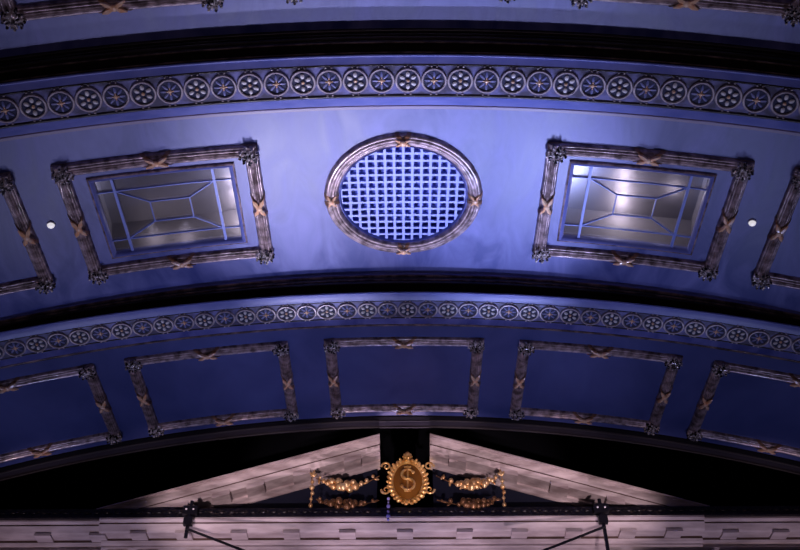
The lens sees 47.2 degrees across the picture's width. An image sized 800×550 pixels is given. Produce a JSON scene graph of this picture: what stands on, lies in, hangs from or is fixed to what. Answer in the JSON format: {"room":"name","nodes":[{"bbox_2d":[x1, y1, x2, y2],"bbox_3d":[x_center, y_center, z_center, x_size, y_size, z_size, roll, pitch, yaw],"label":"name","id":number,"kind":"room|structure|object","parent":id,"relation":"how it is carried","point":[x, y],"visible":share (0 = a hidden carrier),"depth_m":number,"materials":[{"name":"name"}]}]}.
{"room":"bank lobby","nodes":[
{"label":"bank lobby","id":0,"kind":"room"},
{"bbox_2d":[0,109,799,317],"bbox_3d":[0.040,-0.489,12.671,16.705,1.769,3.110,0,-44,0],"label":"ceiling","id":1,"kind":"structure","parent":0,"point":[298,151],"depth_m":12.87,"materials":[{"name":"blue paint"}]},
{"bbox_2d":[0,172,55,295],"bbox_3d":[-6.416,-0.232,12.519,2.669,1.010,2.238,0,-44,0],"label":"panel frame","id":2,"kind":"object","parent":1,"relation":"attached to","point":[44,280],"visible":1,"depth_m":12.94,"materials":[{"name":"brown"}]},
{"bbox_2d":[50,143,274,284],"bbox_3d":[-3.271,-0.805,13.040,2.740,0.605,2.238,0,-44,0],"label":"panel frame","id":3,"kind":"object","parent":1,"relation":"attached to","point":[63,175],"visible":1,"depth_m":12.80,"materials":[{"name":"brown"}]},
{"bbox_2d":[86,162,247,258],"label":"window","id":4,"kind":"structure","parent":1,"relation":"attached to","point":[198,206],"depth_m":13.72,"materials":[{"name":"grey glass"}]},
{"bbox_2d":[0,105,799,141],"bbox_3d":[0.030,-1.583,11.511,16.705,1.792,0.079,0,-44,0],"label":"trim","id":5,"kind":"structure","parent":1,"relation":"attached to","point":[366,107],"depth_m":12.00,"materials":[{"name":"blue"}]},
{"bbox_2d":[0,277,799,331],"bbox_3d":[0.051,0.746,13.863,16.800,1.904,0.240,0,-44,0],"label":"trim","id":6,"kind":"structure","parent":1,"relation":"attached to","point":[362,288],"depth_m":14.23,"materials":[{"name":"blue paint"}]},
{"bbox_2d":[0,272,799,322],"bbox_3d":[0.050,0.617,13.793,16.705,1.815,0.040,0,-44,0],"label":"trim","id":7,"kind":"structure","parent":1,"relation":"attached to","point":[357,273],"depth_m":14.24,"materials":[{"name":"blue paint"}]},
{"bbox_2d":[324,132,482,254],"bbox_3d":[0.048,-1.192,13.309,2.278,0.472,2.279,9,-44,-9],"label":"ceiling vent","id":8,"kind":"object","parent":1,"relation":"in","point":[407,193],"visible":1,"depth_m":13.33,"materials":[{"name":"blue metal"}]},
{"bbox_2d":[557,160,716,254],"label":"window","id":9,"kind":"structure","parent":1,"relation":"attached to","point":[609,204],"depth_m":13.71,"materials":[{"name":"glass"}]},
{"bbox_2d":[531,142,754,281],"bbox_3d":[3.349,-0.842,13.019,2.732,0.602,2.241,0,-44,0],"label":"panel frame","id":10,"kind":"object","parent":1,"relation":"attached to","point":[741,170],"visible":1,"depth_m":12.77,"materials":[{"name":"brown"}]},
{"bbox_2d":[751,167,799,290],"bbox_3d":[6.492,-0.305,12.476,2.684,1.013,2.241,0,-44,0],"label":"panel frame","id":11,"kind":"object","parent":1,"relation":"attached to","point":[761,277],"visible":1,"depth_m":12.92,"materials":[{"name":"brown"}]},
{"bbox_2d":[0,326,799,466],"bbox_3d":[0.063,2.234,15.138,16.831,1.531,2.480,0,-44,0],"label":"ceiling","id":12,"kind":"structure","parent":0,"point":[37,414],"depth_m":15.38,"materials":[{"name":"blue paint"}]},
{"bbox_2d":[0,364,121,462],"bbox_3d":[-6.169,2.442,15.098,2.642,0.828,2.140,0,-44,0],"label":"panel frame","id":13,"kind":"object","parent":12,"relation":"attached to","point":[113,435],"visible":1,"depth_m":15.32,"materials":[{"name":"brown"}]},
{"bbox_2d":[124,341,298,437],"bbox_3d":[-3.115,1.981,15.513,2.631,0.491,2.140,0,-44,0],"label":"panel frame","id":14,"kind":"object","parent":12,"relation":"attached to","point":[134,365],"visible":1,"depth_m":15.32,"materials":[{"name":"brown"}]},
{"bbox_2d":[0,415,799,471],"bbox_3d":[0.071,3.147,16.078,16.831,1.549,0.140,0,-44,0],"label":"trim","id":15,"kind":"structure","parent":12,"relation":"attached to","point":[393,417],"depth_m":16.40,"materials":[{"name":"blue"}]},
{"bbox_2d":[323,337,484,418],"bbox_3d":[0.073,1.805,15.656,2.658,0.195,2.137,0,-44,0],"label":"panel frame","id":16,"kind":"object","parent":12,"relation":"attached to","point":[476,346],"visible":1,"depth_m":15.46,"materials":[{"name":"brown"}]},
{"bbox_2d":[509,340,682,434],"bbox_3d":[3.236,1.946,15.493,2.624,0.489,2.138,0,-44,0],"label":"panel frame","id":17,"kind":"object","parent":12,"relation":"attached to","point":[673,362],"visible":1,"depth_m":15.29,"materials":[{"name":"brown"}]},
{"bbox_2d":[686,360,799,456],"bbox_3d":[6.298,2.374,15.057,2.642,0.828,2.140,0,-44,0],"label":"panel frame","id":18,"kind":"object","parent":12,"relation":"attached to","point":[719,368],"visible":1,"depth_m":15.30,"materials":[{"name":"brown"}]},
{"bbox_2d":[0,0,799,57],"bbox_3d":[-0.015,-6.766,6.684,16.675,1.821,12.300,0,-44,0],"label":"ceiling","id":19,"kind":"structure","parent":0,"point":[236,16],"depth_m":11.47,"materials":[{"name":"blue paint"}]},
{"bbox_2d":[0,0,223,31],"bbox_3d":[-3.468,-3.945,10.316,2.631,0.618,2.418,0,-44,0],"label":"panel frame","id":20,"kind":"object","parent":19,"relation":"attached to","point":[12,15],"visible":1,"depth_m":11.02,"materials":[{"name":"brown"}]},
{"bbox_2d":[0,28,799,65],"bbox_3d":[0.024,-2.467,11.142,16.675,1.866,0.085,0,-44,0],"label":"trim","id":21,"kind":"structure","parent":19,"relation":"attached to","point":[365,31],"depth_m":11.65,"materials":[{"name":"blue paint"}]},
{"bbox_2d":[570,0,799,26],"bbox_3d":[3.454,-3.984,10.295,2.784,0.641,2.416,0,-44,0],"label":"panel frame","id":22,"kind":"object","parent":19,"relation":"attached to","point":[789,10],"visible":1,"depth_m":10.99,"materials":[{"name":"brown"}]},
{"bbox_2d":[0,39,799,82],"bbox_3d":[0.025,-2.219,11.116,16.800,2.160,0.220,0,-44,0],"label":"ceiling recess","id":23,"kind":"structure","parent":0,"point":[382,47],"depth_m":11.65,"materials":[{"name":"blue paint"}]},
{"bbox_2d":[0,66,799,125],"bbox_3d":[0.027,-1.859,11.117,16.664,1.838,0.370,0,-44,0],"label":"trim","id":24,"kind":"structure","parent":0,"point":[368,70],"depth_m":11.59,"materials":[{"name":"blue paint"}]},
{"bbox_2d":[0,95,19,125],"bbox_3d":[-4.877,-2.030,11.316,0.317,0.138,0.348,-34,-53,30],"label":"rosette","id":25,"kind":"object","parent":24,"relation":"attached to","point":[9,110],"visible":1,"depth_m":11.33,"materials":[{"name":"blue"}]},
{"bbox_2d":[19,91,47,121],"bbox_3d":[-4.551,-2.088,11.369,0.318,0.134,0.347,-34,-53,30],"label":"rosette","id":26,"kind":"object","parent":24,"relation":"attached to","point":[32,106],"visible":1,"depth_m":11.36,"materials":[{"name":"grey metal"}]},
{"bbox_2d":[47,88,74,117],"bbox_3d":[-4.224,-2.142,11.418,0.320,0.131,0.347,-34,-53,30],"label":"rosette","id":27,"kind":"object","parent":24,"relation":"attached to","point":[61,103],"visible":1,"depth_m":11.41,"materials":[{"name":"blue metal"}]},
{"bbox_2d":[75,84,102,114],"bbox_3d":[-3.896,-2.192,11.463,0.321,0.128,0.346,-34,-53,30],"label":"rosette","id":28,"kind":"object","parent":24,"relation":"attached to","point":[88,99],"visible":1,"depth_m":11.46,"materials":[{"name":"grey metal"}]},
{"bbox_2d":[102,82,129,111],"bbox_3d":[-3.567,-2.238,11.504,0.322,0.124,0.345,-34,-53,30],"label":"rosette","id":29,"kind":"object","parent":24,"relation":"attached to","point":[115,96],"visible":1,"depth_m":11.50,"materials":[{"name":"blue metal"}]},
{"bbox_2d":[129,79,156,108],"bbox_3d":[-3.236,-2.280,11.542,0.323,0.122,0.345,-34,-53,30],"label":"rosette","id":30,"kind":"object","parent":24,"relation":"attached to","point":[141,93],"visible":1,"depth_m":11.54,"materials":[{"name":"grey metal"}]},
{"bbox_2d":[156,76,183,105],"bbox_3d":[-2.905,-2.319,11.576,0.324,0.119,0.344,-34,-53,30],"label":"rosette","id":31,"kind":"object","parent":24,"relation":"attached to","point":[170,91],"visible":1,"depth_m":11.57,"materials":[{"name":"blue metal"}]},
{"bbox_2d":[183,74,209,103],"bbox_3d":[-2.573,-2.354,11.606,0.325,0.118,0.344,-34,-53,30],"label":"rosette","id":32,"kind":"object","parent":24,"relation":"attached to","point":[197,89],"visible":1,"depth_m":11.60,"materials":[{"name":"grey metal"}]},
{"bbox_2d":[210,72,236,101],"bbox_3d":[-2.241,-2.385,11.633,0.326,0.116,0.343,-34,-53,30],"label":"rosette","id":33,"kind":"object","parent":24,"relation":"attached to","point":[223,87],"visible":1,"depth_m":11.63,"materials":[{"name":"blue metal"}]},
{"bbox_2d":[237,70,262,99],"bbox_3d":[-1.907,-2.411,11.656,0.327,0.114,0.342,-34,-53,30],"label":"rosette","id":34,"kind":"object","parent":24,"relation":"attached to","point":[250,85],"visible":1,"depth_m":11.65,"materials":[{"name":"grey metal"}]},
{"bbox_2d":[263,69,289,98],"bbox_3d":[-1.574,-2.434,11.675,0.327,0.113,0.342,-34,-53,30],"label":"rosette","id":35,"kind":"object","parent":24,"relation":"attached to","point":[274,83],"visible":1,"depth_m":11.67,"materials":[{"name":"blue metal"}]},
{"bbox_2d":[290,68,315,96],"bbox_3d":[-1.239,-2.453,11.690,0.328,0.112,0.341,-34,-53,30],"label":"rosette","id":36,"kind":"object","parent":24,"relation":"attached to","point":[302,82],"visible":1,"depth_m":11.69,"materials":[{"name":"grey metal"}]},
{"bbox_2d":[316,67,341,95],"bbox_3d":[-0.905,-2.468,11.701,0.329,0.111,0.341,-34,-53,30],"label":"rosette","id":37,"kind":"object","parent":24,"relation":"attached to","point":[328,81],"visible":1,"depth_m":11.69,"materials":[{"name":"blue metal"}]},
{"bbox_2d":[342,66,367,95],"bbox_3d":[-0.570,-2.479,11.709,0.330,0.110,0.340,-34,-53,30],"label":"rosette","id":38,"kind":"object","parent":24,"relation":"attached to","point":[354,80],"visible":1,"depth_m":11.71,"materials":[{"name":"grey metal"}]},
{"bbox_2d":[369,66,394,94],"bbox_3d":[-0.235,-2.486,11.712,0.330,0.109,0.340,-34,-53,30],"label":"rosette","id":39,"kind":"object","parent":24,"relation":"attached to","point":[381,80],"visible":1,"depth_m":11.70,"materials":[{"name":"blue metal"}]},
{"bbox_2d":[395,66,420,94],"bbox_3d":[0.100,-2.488,11.712,0.331,0.108,0.339,-34,-53,30],"label":"rosette","id":40,"kind":"object","parent":24,"relation":"attached to","point":[407,80],"visible":1,"depth_m":11.71,"materials":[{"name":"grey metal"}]},
{"bbox_2d":[421,66,446,94],"bbox_3d":[0.435,-2.487,11.709,0.331,0.109,0.339,-33,-53,30],"label":"rosette","id":41,"kind":"object","parent":24,"relation":"attached to","point":[433,80],"visible":1,"depth_m":11.70,"materials":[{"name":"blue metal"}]},
{"bbox_2d":[447,66,472,94],"bbox_3d":[0.770,-2.483,11.701,0.332,0.110,0.338,-33,-53,30],"label":"rosette","id":42,"kind":"object","parent":24,"relation":"attached to","point":[460,80],"visible":1,"depth_m":11.70,"materials":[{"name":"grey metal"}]},
{"bbox_2d":[473,66,499,95],"bbox_3d":[1.105,-2.474,11.690,0.332,0.111,0.338,-33,-53,30],"label":"rosette","id":43,"kind":"object","parent":24,"relation":"attached to","point":[486,81],"visible":1,"depth_m":11.68,"materials":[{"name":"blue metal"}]},
{"bbox_2d":[500,67,525,96],"bbox_3d":[1.440,-2.461,11.674,0.333,0.112,0.337,-33,-53,30],"label":"rosette","id":44,"kind":"object","parent":24,"relation":"attached to","point":[513,81],"visible":1,"depth_m":11.67,"materials":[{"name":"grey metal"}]},
{"bbox_2d":[526,68,552,97],"bbox_3d":[1.774,-2.444,11.655,0.333,0.114,0.337,-33,-53,30],"label":"rosette","id":45,"kind":"object","parent":24,"relation":"attached to","point":[540,82],"visible":1,"depth_m":11.65,"materials":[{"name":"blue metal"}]},
{"bbox_2d":[553,69,578,98],"bbox_3d":[2.107,-2.423,11.632,0.327,0.115,0.339,34,-53,-30],"label":"rosette","id":46,"kind":"object","parent":24,"relation":"attached to","point":[565,84],"visible":1,"depth_m":11.63,"materials":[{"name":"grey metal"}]},
{"bbox_2d":[579,71,605,99],"bbox_3d":[2.440,-2.398,11.606,0.326,0.117,0.340,34,-53,-30],"label":"rosette","id":47,"kind":"object","parent":24,"relation":"attached to","point":[592,85],"visible":1,"depth_m":11.60,"materials":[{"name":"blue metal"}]},
{"bbox_2d":[606,72,632,101],"bbox_3d":[2.773,-2.369,11.575,0.326,0.118,0.340,34,-53,-30],"label":"rosette","id":48,"kind":"object","parent":24,"relation":"attached to","point":[619,87],"visible":1,"depth_m":11.57,"materials":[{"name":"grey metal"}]},
{"bbox_2d":[633,74,659,103],"bbox_3d":[3.105,-2.336,11.541,0.325,0.120,0.341,34,-53,-30],"label":"rosette","id":49,"kind":"object","parent":24,"relation":"attached to","point":[646,89],"visible":1,"depth_m":11.53,"materials":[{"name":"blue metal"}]},
{"bbox_2d":[660,77,686,106],"bbox_3d":[3.436,-2.299,11.503,0.324,0.123,0.342,34,-53,-31],"label":"rosette","id":50,"kind":"object","parent":24,"relation":"attached to","point":[674,91],"visible":1,"depth_m":11.50,"materials":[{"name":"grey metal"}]},
{"bbox_2d":[687,79,714,108],"bbox_3d":[3.766,-2.259,11.461,0.323,0.126,0.342,34,-53,-31],"label":"rosette","id":51,"kind":"object","parent":24,"relation":"attached to","point":[700,94],"visible":1,"depth_m":11.46,"materials":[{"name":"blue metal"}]},
{"bbox_2d":[714,82,742,111],"bbox_3d":[4.095,-2.215,11.416,0.322,0.129,0.343,34,-53,-31],"label":"rosette","id":52,"kind":"object","parent":24,"relation":"attached to","point":[727,97],"visible":1,"depth_m":11.41,"materials":[{"name":"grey metal"}]},
{"bbox_2d":[742,85,770,114],"bbox_3d":[4.423,-2.167,11.367,0.320,0.132,0.344,34,-53,-30],"label":"rosette","id":53,"kind":"object","parent":24,"relation":"attached to","point":[755,100],"visible":1,"depth_m":11.36,"materials":[{"name":"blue metal"}]},
{"bbox_2d":[770,88,798,118],"bbox_3d":[4.750,-2.115,11.315,0.319,0.136,0.345,34,-53,-30],"label":"rosette","id":54,"kind":"object","parent":24,"relation":"attached to","point":[784,103],"visible":1,"depth_m":11.31,"materials":[{"name":"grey metal"}]},
{"bbox_2d":[0,94,799,137],"bbox_3d":[0.029,-1.641,11.373,16.688,1.859,0.201,0,-44,0],"label":"trim","id":55,"kind":"structure","parent":0,"point":[716,117],"depth_m":11.88,"materials":[{"name":"blue paint"}]},
{"bbox_2d":[0,465,799,508],"bbox_3d":[0.096,7.020,17.021,18.000,16.600,5.700,0,-44,0],"label":"wall","id":56,"kind":"structure","parent":0,"point":[779,488],"depth_m":21.43,"materials":[{"name":"black"}]},
{"bbox_2d":[97,434,379,508],"bbox_3d":[-2.770,3.671,16.341,4.810,1.534,0.650,0,-44,0],"label":"pediment","id":57,"kind":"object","parent":56,"relation":"attached to","point":[284,483],"depth_m":16.32,"materials":[{"name":"beige paint"}]},
{"bbox_2d":[308,470,316,507],"bbox_3d":[-1.518,3.703,15.825,0.100,0.770,0.094,30,-51,-28],"label":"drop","id":58,"kind":"object","parent":57,"relation":"attached to","point":[313,474],"visible":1,"depth_m":15.81,"materials":[{"name":"gold metal"}]},
{"bbox_2d":[316,474,379,492],"bbox_3d":[-0.907,3.596,15.845,1.103,0.348,0.176,0,-44,0],"label":"garland","id":59,"kind":"object","parent":58,"relation":"hanging from","point":[349,486],"visible":1,"depth_m":15.80,"materials":[{"name":"brown metal"}]},
{"bbox_2d":[429,434,708,506],"bbox_3d":[2.910,3.640,16.322,4.730,1.534,0.650,0,-44,0],"label":"pediment","id":60,"kind":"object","parent":56,"relation":"attached to","point":[527,482],"depth_m":16.31,"materials":[{"name":"beige paint"}]},
{"bbox_2d":[0,54,799,95],"bbox_3d":[0.025,-2.094,10.965,16.705,1.810,0.115,0,-44,0],"label":"trim","id":61,"kind":"structure","parent":0,"point":[771,79],"depth_m":11.47,"materials":[{"name":"blue paint"}]},
{"bbox_2d":[0,301,799,358],"bbox_3d":[0.053,1.091,13.882,16.814,1.566,0.324,0,-44,0],"label":"trim","id":62,"kind":"structure","parent":0,"point":[417,303],"depth_m":14.23,"materials":[{"name":"blue paint"}]},
{"bbox_2d":[4,339,25,357],"bbox_3d":[-5.841,1.112,13.904,0.304,0.118,0.331,-33,-53,30],"label":"rosette","id":63,"kind":"object","parent":62,"relation":"attached to","point":[16,348],"visible":1,"depth_m":13.90,"materials":[{"name":"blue metal"}]},
{"bbox_2d":[26,335,47,353],"bbox_3d":[-5.533,1.056,13.956,0.305,0.115,0.331,-33,-53,30],"label":"rosette","id":64,"kind":"object","parent":62,"relation":"attached to","point":[37,344],"visible":1,"depth_m":13.95,"materials":[{"name":"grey metal"}]},
{"bbox_2d":[47,331,68,349],"bbox_3d":[-5.224,1.002,14.005,0.306,0.111,0.330,-33,-53,30],"label":"rosette","id":65,"kind":"object","parent":62,"relation":"attached to","point":[58,340],"visible":1,"depth_m":14.00,"materials":[{"name":"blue metal"}]},
{"bbox_2d":[69,327,89,345],"bbox_3d":[-4.915,0.951,14.051,0.307,0.108,0.330,-33,-53,30],"label":"rosette","id":66,"kind":"object","parent":62,"relation":"attached to","point":[78,336],"visible":1,"depth_m":14.04,"materials":[{"name":"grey metal"}]},
{"bbox_2d":[90,324,110,342],"bbox_3d":[-4.604,0.903,14.094,0.307,0.105,0.330,-33,-53,30],"label":"rosette","id":67,"kind":"object","parent":62,"relation":"attached to","point":[100,333],"visible":1,"depth_m":14.09,"materials":[{"name":"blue metal"}]},
{"bbox_2d":[111,321,131,339],"bbox_3d":[-4.293,0.858,14.134,0.308,0.102,0.329,-33,-53,30],"label":"rosette","id":68,"kind":"object","parent":62,"relation":"attached to","point":[119,330],"visible":1,"depth_m":14.13,"materials":[{"name":"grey metal"}]},
{"bbox_2d":[132,318,152,336],"bbox_3d":[-3.981,0.816,14.172,0.309,0.099,0.329,-33,-53,30],"label":"rosette","id":69,"kind":"object","parent":62,"relation":"attached to","point":[142,327],"visible":1,"depth_m":14.17,"materials":[{"name":"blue metal"}]},
{"bbox_2d":[153,316,173,333],"bbox_3d":[-3.668,0.777,14.207,0.309,0.096,0.328,-33,-53,30],"label":"rosette","id":70,"kind":"object","parent":62,"relation":"attached to","point":[163,325],"visible":1,"depth_m":14.20,"materials":[{"name":"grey metal"}]},
{"bbox_2d":[174,313,194,331],"bbox_3d":[-3.355,0.741,14.238,0.310,0.093,0.328,-33,-53,30],"label":"rosette","id":71,"kind":"object","parent":62,"relation":"attached to","point":[184,322],"visible":1,"depth_m":14.23,"materials":[{"name":"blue metal"}]},
{"bbox_2d":[194,311,214,329],"bbox_3d":[-3.041,0.708,14.267,0.310,0.090,0.327,-33,-53,30],"label":"rosette","id":72,"kind":"object","parent":62,"relation":"attached to","point":[202,320],"visible":1,"depth_m":14.26,"materials":[{"name":"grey metal"}]},
{"bbox_2d":[236,307,255,325],"bbox_3d":[-2.411,0.651,14.316,0.312,0.085,0.327,-33,-53,30],"label":"rosette","id":73,"kind":"object","parent":62,"relation":"attached to","point":[246,316],"visible":1,"depth_m":14.31,"materials":[{"name":"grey metal"}]},
{"bbox_2d":[499,302,518,320],"bbox_3d":[1.706,0.578,14.351,0.315,0.079,0.324,-33,-53,30],"label":"rosette","id":74,"kind":"object","parent":62,"relation":"attached to","point":[507,311],"visible":1,"depth_m":14.34,"materials":[{"name":"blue metal"}]},
{"bbox_2d":[519,304,538,321],"bbox_3d":[2.022,0.594,14.333,0.316,0.081,0.324,-33,-53,29],"label":"rosette","id":75,"kind":"object","parent":62,"relation":"attached to","point":[528,312],"visible":1,"depth_m":14.33,"materials":[{"name":"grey metal"}]},
{"bbox_2d":[539,305,559,322],"bbox_3d":[2.338,0.612,14.312,0.316,0.083,0.324,-33,-53,29],"label":"rosette","id":76,"kind":"object","parent":62,"relation":"attached to","point":[549,313],"visible":1,"depth_m":14.30,"materials":[{"name":"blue metal"}]},
{"bbox_2d":[560,306,579,324],"bbox_3d":[2.654,0.634,14.289,0.316,0.086,0.324,-33,-53,29],"label":"rosette","id":77,"kind":"object","parent":62,"relation":"attached to","point":[569,315],"visible":1,"depth_m":14.28,"materials":[{"name":"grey metal"}]},
{"bbox_2d":[580,308,600,326],"bbox_3d":[2.969,0.659,14.262,0.316,0.089,0.324,-33,-52,29],"label":"rosette","id":78,"kind":"object","parent":62,"relation":"attached to","point":[590,317],"visible":1,"depth_m":14.26,"materials":[{"name":"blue metal"}]},
{"bbox_2d":[601,310,621,327],"bbox_3d":[3.283,0.687,14.233,0.311,0.091,0.324,34,-53,-30],"label":"rosette","id":79,"kind":"object","parent":62,"relation":"attached to","point":[611,319],"visible":1,"depth_m":14.23,"materials":[{"name":"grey metal"}]},
{"bbox_2d":[622,312,641,330],"bbox_3d":[3.597,0.718,14.201,0.311,0.094,0.325,33,-53,-30],"label":"rosette","id":80,"kind":"object","parent":62,"relation":"attached to","point":[631,321],"visible":1,"depth_m":14.19,"materials":[{"name":"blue metal"}]},
{"bbox_2d":[642,314,662,332],"bbox_3d":[3.910,0.751,14.166,0.310,0.097,0.325,33,-53,-30],"label":"rosette","id":81,"kind":"object","parent":62,"relation":"attached to","point":[650,323],"visible":1,"depth_m":14.16,"materials":[{"name":"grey metal"}]},
{"bbox_2d":[663,317,683,334],"bbox_3d":[4.223,0.788,14.128,0.310,0.100,0.326,33,-53,-30],"label":"rosette","id":82,"kind":"object","parent":62,"relation":"attached to","point":[673,326],"visible":1,"depth_m":14.12,"materials":[{"name":"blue metal"}]},
{"bbox_2d":[684,319,705,337],"bbox_3d":[4.535,0.828,14.087,0.309,0.104,0.326,33,-53,-30],"label":"rosette","id":83,"kind":"object","parent":62,"relation":"attached to","point":[695,328],"visible":1,"depth_m":14.08,"materials":[{"name":"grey metal"}]},
{"bbox_2d":[705,322,726,340],"bbox_3d":[4.846,0.871,14.043,0.308,0.107,0.326,33,-53,-30],"label":"rosette","id":84,"kind":"object","parent":62,"relation":"attached to","point":[716,331],"visible":1,"depth_m":14.04,"materials":[{"name":"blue metal"}]},
{"bbox_2d":[727,325,747,343],"bbox_3d":[5.157,0.917,13.997,0.308,0.110,0.327,33,-53,-30],"label":"rosette","id":85,"kind":"object","parent":62,"relation":"attached to","point":[737,334],"visible":1,"depth_m":13.99,"materials":[{"name":"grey metal"}]},
{"bbox_2d":[748,329,769,347],"bbox_3d":[5.466,0.966,13.947,0.307,0.113,0.327,33,-53,-30],"label":"rosette","id":86,"kind":"object","parent":62,"relation":"attached to","point":[758,338],"visible":1,"depth_m":13.94,"materials":[{"name":"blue metal"}]},
{"bbox_2d":[770,332,791,350],"bbox_3d":[5.775,1.017,13.895,0.306,0.116,0.328,33,-53,-30],"label":"rosette","id":87,"kind":"object","parent":62,"relation":"attached to","point":[781,341],"visible":1,"depth_m":13.89,"materials":[{"name":"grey metal"}]},
{"bbox_2d":[0,282,799,326],"bbox_3d":[0.050,0.731,13.739,16.809,1.702,0.024,0,-44,0],"label":"trim","id":88,"kind":"structure","parent":0,"point":[380,282],"depth_m":14.16,"materials":[{"name":"blue paint"}]},
{"bbox_2d":[0,292,799,340],"bbox_3d":[0.051,0.883,13.711,16.831,1.554,0.170,0,-44,0],"label":"trim","id":89,"kind":"structure","parent":0,"point":[370,296],"depth_m":14.10,"materials":[{"name":"blue paint"}]},
{"bbox_2d":[0,318,799,368],"bbox_3d":[0.055,1.289,14.106,16.824,1.572,0.192,0,-44,0],"label":"trim","id":90,"kind":"structure","parent":0,"point":[692,340],"depth_m":14.49,"materials":[{"name":"blue paint"}]},
{"bbox_2d":[0,422,799,481],"bbox_3d":[0.073,3.268,16.208,16.831,1.545,0.123,0,-44,0],"label":"trim","id":91,"kind":"structure","parent":0,"point":[703,450],"depth_m":16.53,"materials":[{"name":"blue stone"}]},
{"bbox_2d":[0,36,799,68],"bbox_3d":[0.024,-2.384,11.121,16.818,1.886,0.044,0,-44,0],"label":"trim","id":92,"kind":"structure","parent":0,"point":[352,37],"depth_m":11.62,"materials":[{"name":"blue paint"}]},
{"bbox_2d":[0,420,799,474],"bbox_3d":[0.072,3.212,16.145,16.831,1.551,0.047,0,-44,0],"label":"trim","id":93,"kind":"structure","parent":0,"point":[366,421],"depth_m":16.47,"materials":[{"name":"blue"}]},
{"bbox_2d":[0,41,799,72],"bbox_3d":[0.025,-2.315,11.083,16.810,1.854,0.024,0,-44,0],"label":"trim","id":94,"kind":"structure","parent":0,"point":[387,41],"depth_m":11.60,"materials":[{"name":"blue paint"}]},
{"bbox_2d":[0,279,799,324],"bbox_3d":[0.050,0.699,13.756,16.811,1.754,0.028,0,-44,0],"label":"trim","id":95,"kind":"structure","parent":0,"point":[366,279],"depth_m":14.18,"materials":[{"name":"blue paint"}]},
{"bbox_2d":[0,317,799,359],"bbox_3d":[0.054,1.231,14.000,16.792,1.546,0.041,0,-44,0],"label":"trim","id":96,"kind":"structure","parent":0,"point":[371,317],"depth_m":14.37,"materials":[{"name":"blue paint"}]},
{"bbox_2d":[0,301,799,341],"bbox_3d":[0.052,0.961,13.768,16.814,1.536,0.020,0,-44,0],"label":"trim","id":97,"kind":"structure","parent":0,"point":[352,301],"depth_m":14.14,"materials":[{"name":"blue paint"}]},
{"bbox_2d":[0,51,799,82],"bbox_3d":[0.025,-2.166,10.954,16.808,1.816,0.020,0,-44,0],"label":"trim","id":98,"kind":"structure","parent":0,"point":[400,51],"depth_m":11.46,"materials":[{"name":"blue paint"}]},
{"bbox_2d":[43,428,766,508],"bbox_3d":[0.115,9.094,19.188,18.000,16.600,0.300,0,-44,0],"label":"arched opening","id":99,"kind":"structure","parent":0,"point":[707,480],"depth_m":23.13,"materials":[{"name":"black"}]},
{"bbox_3d":[0.035,4.791,2.474,18.000,0.300,22.200,0,-44,0],"label":"floor","id":100,"kind":"structure","parent":0,"visible":0},
{"bbox_2d":[0,515,799,549],"bbox_3d":[0.084,7.651,12.402,16.800,9.300,0.700,0,-44,0],"label":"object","id":101,"kind":"object","parent":100,"relation":"on","point":[624,532],"visible":1,"depth_m":15.39,"materials":[{"name":"beige paint"}]},
{"bbox_2d":[182,500,244,549],"bbox_3d":[-2.732,4.253,15.051,1.837,1.282,0.129,-3,-44,3],"label":"bracket","id":102,"kind":"object","parent":101,"relation":"attached to","point":[191,510],"visible":1,"depth_m":15.22,"materials":[{"name":"black metal"}]},
{"bbox_2d":[0,506,799,519],"bbox_3d":[0.076,4.224,15.683,16.800,0.182,0.700,0,-44,0],"label":"cornice","id":103,"kind":"structure","parent":101,"relation":"on","point":[707,511],"depth_m":15.45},
{"bbox_2d":[316,497,378,509],"bbox_3d":[-0.899,3.879,15.571,1.084,0.255,0.156,0,-44,0],"label":"garland","id":104,"kind":"object","parent":103,"relation":"on","point":[347,504],"visible":1,"depth_m":15.55,"materials":[{"name":"brown metal"}]},
{"bbox_2d":[380,451,435,504],"bbox_3d":[0.134,3.523,15.921,0.961,1.068,0.205,0,-44,0],"label":"cartouche","id":105,"kind":"object","parent":103,"relation":"on","point":[407,481],"visible":1,"depth_m":15.83,"materials":[{"name":"gold metal"}]},
{"bbox_2d":[437,496,500,508],"bbox_3d":[1.180,3.868,15.570,1.107,0.259,0.166,0,-44,0],"label":"garland","id":106,"kind":"object","parent":103,"relation":"on","point":[468,502],"visible":1,"depth_m":15.54,"materials":[{"name":"brown metal"}]},
{"bbox_2d":[543,498,609,549],"bbox_3d":[2.580,4.224,15.033,1.837,1.282,0.129,2,-44,-2],"label":"bracket","id":107,"kind":"object","parent":101,"relation":"attached to","point":[602,509],"visible":1,"depth_m":15.16,"materials":[{"name":"black metal"}]},
{"label":"wall","id":108,"kind":"structure","parent":0,"visible":0},
{"bbox_2d":[436,474,497,490],"bbox_3d":[1.167,3.580,15.849,1.086,0.362,0.190,0,-44,0],"label":"garland","id":109,"kind":"object","parent":108,"relation":"attached to","point":[472,484],"visible":1,"depth_m":15.79,"materials":[{"name":"brown metal"}]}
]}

